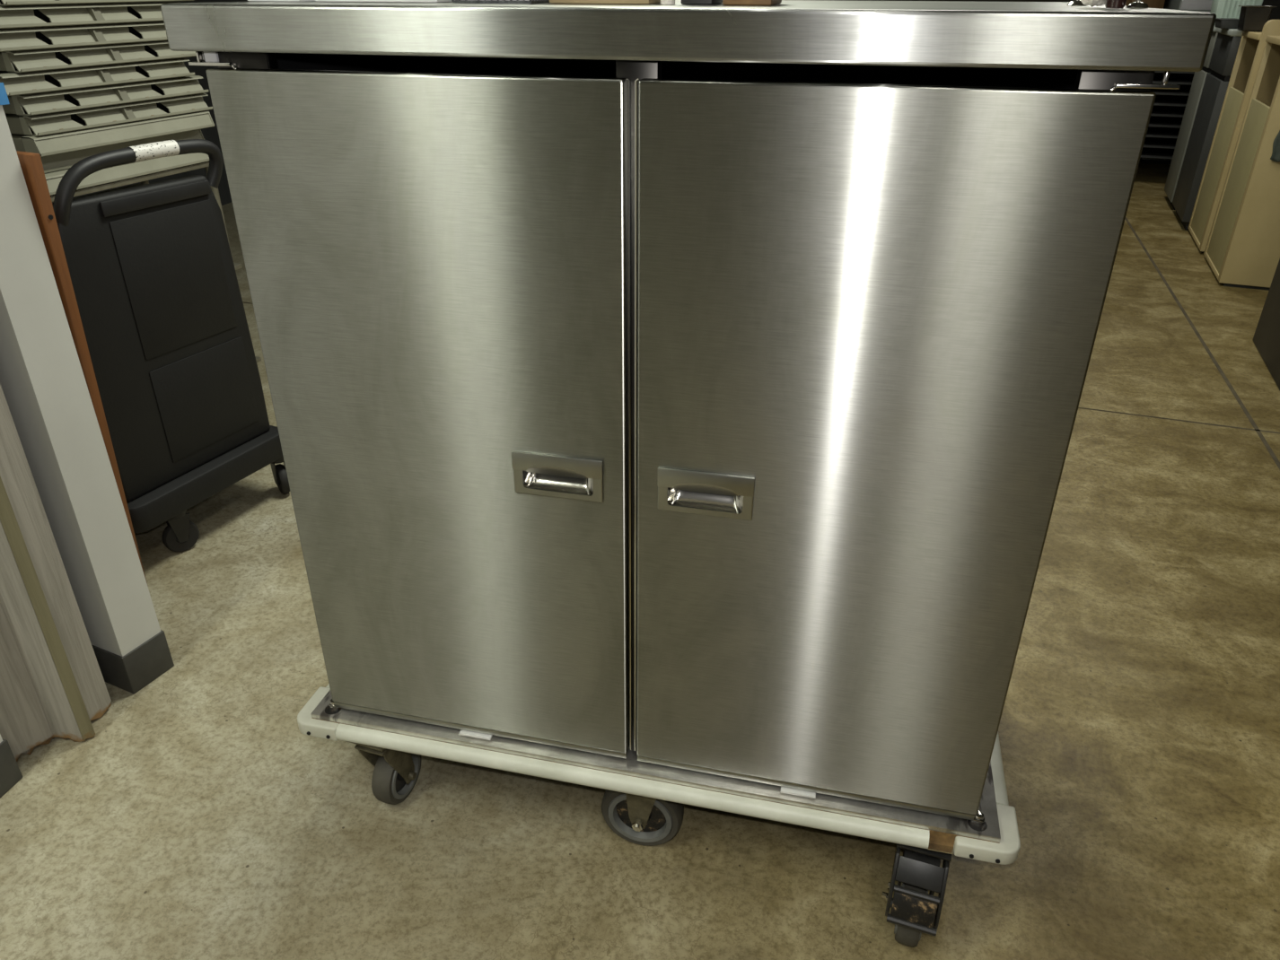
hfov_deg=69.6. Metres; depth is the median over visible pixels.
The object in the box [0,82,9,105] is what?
tape
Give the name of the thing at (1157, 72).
shelf
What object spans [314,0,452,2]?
box
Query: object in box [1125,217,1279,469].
trim
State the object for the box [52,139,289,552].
cart
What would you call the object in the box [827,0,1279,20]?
wall
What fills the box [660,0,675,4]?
tumbler
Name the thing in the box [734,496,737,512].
bracket
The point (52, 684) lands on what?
curtain
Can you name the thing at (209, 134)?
wall
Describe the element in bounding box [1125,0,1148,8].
metal lid
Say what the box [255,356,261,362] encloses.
shelf
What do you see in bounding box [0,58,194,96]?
plastic tray
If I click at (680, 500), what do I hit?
handle
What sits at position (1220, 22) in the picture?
tray
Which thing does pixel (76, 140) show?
plastic tray
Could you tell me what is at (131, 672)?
baseboard
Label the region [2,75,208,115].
plastic tray
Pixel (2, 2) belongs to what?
plastic tray
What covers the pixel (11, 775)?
baseboard
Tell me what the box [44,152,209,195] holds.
plastic tray
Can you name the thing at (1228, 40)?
trash bin
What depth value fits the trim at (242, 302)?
3.71 m
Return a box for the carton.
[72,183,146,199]
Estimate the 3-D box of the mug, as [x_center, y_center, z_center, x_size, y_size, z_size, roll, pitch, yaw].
[0.591,-0.619,1.115,0.038,0.085,0.027,7,29,12]
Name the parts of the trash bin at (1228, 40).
drawer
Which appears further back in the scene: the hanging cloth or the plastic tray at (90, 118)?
the hanging cloth
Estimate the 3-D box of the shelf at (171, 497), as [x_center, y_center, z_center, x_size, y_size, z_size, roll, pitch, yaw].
[-1.519,-0.055,2.928,0.505,0.085,0.610,13,31,22]
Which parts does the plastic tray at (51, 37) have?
web panel, shadow panel, web panel, web panel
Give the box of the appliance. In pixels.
[1252,258,1279,390]
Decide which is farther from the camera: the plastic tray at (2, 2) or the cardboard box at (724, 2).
the plastic tray at (2, 2)
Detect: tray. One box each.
[0,0,193,5]
[0,1,180,28]
[0,21,167,52]
[0,40,196,72]
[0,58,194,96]
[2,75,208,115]
[4,93,212,136]
[10,110,214,157]
[40,129,204,173]
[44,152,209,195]
[1214,17,1238,28]
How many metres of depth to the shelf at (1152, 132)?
8.07 m
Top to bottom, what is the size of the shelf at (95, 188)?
0.018 m
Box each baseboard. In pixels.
[0,739,22,797]
[91,630,174,693]
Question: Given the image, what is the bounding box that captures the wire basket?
[452,0,549,3]
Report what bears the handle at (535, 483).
on the cart at (675, 406)
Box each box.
[247,0,314,1]
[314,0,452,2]
[549,0,660,4]
[722,0,781,5]
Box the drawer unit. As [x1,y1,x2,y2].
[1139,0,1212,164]
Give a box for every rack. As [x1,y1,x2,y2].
[50,160,261,362]
[1140,70,1194,159]
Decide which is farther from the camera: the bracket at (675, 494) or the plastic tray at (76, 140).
the plastic tray at (76, 140)
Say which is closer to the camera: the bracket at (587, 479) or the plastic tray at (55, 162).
the bracket at (587, 479)
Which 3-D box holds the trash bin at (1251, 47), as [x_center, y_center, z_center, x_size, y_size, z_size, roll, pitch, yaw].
[4.050,-2.182,5.888,0.592,1.372,0.700,11,30,19]
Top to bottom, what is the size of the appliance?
0.885 m
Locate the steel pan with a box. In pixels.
[1237,5,1277,31]
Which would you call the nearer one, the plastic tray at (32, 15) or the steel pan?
the plastic tray at (32, 15)
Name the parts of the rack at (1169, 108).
panel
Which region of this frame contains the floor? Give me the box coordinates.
[0,161,1279,959]
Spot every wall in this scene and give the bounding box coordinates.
[0,105,161,657]
[73,0,255,205]
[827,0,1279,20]
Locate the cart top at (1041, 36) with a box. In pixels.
[160,3,1216,71]
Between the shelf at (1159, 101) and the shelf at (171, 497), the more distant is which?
the shelf at (1159, 101)
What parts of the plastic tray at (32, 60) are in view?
web panel, shadow panel, web panel, web panel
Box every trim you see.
[242,301,1279,433]
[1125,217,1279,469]
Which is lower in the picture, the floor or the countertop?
the floor
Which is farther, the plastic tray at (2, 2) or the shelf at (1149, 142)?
the shelf at (1149, 142)
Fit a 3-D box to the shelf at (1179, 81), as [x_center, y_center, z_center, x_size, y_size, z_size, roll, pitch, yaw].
[4.429,-3.478,8.009,1.080,0.022,0.500,10,30,17]
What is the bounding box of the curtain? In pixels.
[0,384,111,762]
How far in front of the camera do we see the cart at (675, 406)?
1.32 m
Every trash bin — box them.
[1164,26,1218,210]
[1172,27,1242,230]
[1187,19,1279,253]
[1203,35,1279,289]
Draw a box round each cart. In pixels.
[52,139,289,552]
[160,0,1216,947]
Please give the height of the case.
0.122 m
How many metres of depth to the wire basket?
1.28 m
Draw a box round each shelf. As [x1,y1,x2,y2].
[50,160,209,201]
[126,425,283,534]
[233,263,242,270]
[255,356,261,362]
[1140,147,1174,159]
[1143,137,1176,149]
[1145,127,1179,139]
[1148,117,1182,128]
[1150,87,1190,96]
[1150,107,1184,117]
[1152,77,1192,85]
[1153,97,1187,106]
[1156,70,1194,74]
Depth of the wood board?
1.89 m
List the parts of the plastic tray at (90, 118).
web panel, shadow panel, web panel, web panel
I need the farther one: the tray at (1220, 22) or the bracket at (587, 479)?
the tray at (1220, 22)
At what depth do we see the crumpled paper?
1.17 m
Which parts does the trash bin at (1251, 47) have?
panel, panel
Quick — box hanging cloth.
[1270,130,1279,162]
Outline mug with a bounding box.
[1104,0,1126,8]
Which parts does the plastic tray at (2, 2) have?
web panel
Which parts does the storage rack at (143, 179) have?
post, post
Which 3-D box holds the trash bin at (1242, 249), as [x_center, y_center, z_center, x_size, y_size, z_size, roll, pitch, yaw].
[3.771,-1.839,5.247,0.592,1.372,0.700,11,30,19]
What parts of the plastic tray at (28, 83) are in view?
web panel, shadow panel, web panel, web panel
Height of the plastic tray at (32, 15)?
0.058 m
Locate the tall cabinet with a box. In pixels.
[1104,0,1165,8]
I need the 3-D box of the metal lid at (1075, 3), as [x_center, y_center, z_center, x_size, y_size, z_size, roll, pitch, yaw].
[0.601,-0.658,1.266,0.026,0.011,0.026,7,29,12]
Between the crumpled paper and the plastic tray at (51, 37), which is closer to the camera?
the crumpled paper
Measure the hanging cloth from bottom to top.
0.215 m
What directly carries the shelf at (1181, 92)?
attached to the rack at (1169, 108)
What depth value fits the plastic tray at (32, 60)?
2.97 m
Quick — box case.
[680,0,722,4]
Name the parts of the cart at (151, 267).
push handle, rail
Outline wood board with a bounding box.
[16,150,148,587]
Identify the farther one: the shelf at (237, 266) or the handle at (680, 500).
the shelf at (237, 266)
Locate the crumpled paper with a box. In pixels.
[1080,0,1105,7]
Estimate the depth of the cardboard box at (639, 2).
1.28 m
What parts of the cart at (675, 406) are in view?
door, pull plate, pull plate, bumper rail, pull plate, pull plate, door, brake frame, bumper rail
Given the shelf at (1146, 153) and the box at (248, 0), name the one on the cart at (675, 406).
the box at (248, 0)
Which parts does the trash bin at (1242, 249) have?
panel, panel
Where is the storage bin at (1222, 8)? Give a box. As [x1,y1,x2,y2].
[1209,0,1263,25]
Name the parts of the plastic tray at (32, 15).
web panel, shadow panel, web panel, web panel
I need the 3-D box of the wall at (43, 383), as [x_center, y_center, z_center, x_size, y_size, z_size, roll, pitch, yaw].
[-2.387,-1.133,2.059,2.600,3.100,0.110,13,31,22]
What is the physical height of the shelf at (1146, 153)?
0.022 m
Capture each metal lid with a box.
[1066,0,1086,6]
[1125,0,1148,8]
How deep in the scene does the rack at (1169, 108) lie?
8.05 m
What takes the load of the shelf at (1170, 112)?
attached to the rack at (1169, 108)
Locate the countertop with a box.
[1215,27,1242,36]
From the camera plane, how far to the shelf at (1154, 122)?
8.05 m
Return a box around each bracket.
[526,473,535,487]
[586,478,589,495]
[671,490,679,504]
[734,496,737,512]
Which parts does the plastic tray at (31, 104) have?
web panel, shadow panel, web panel, web panel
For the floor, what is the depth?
1.98 m
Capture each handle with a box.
[523,471,593,495]
[667,487,743,513]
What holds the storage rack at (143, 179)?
on the floor

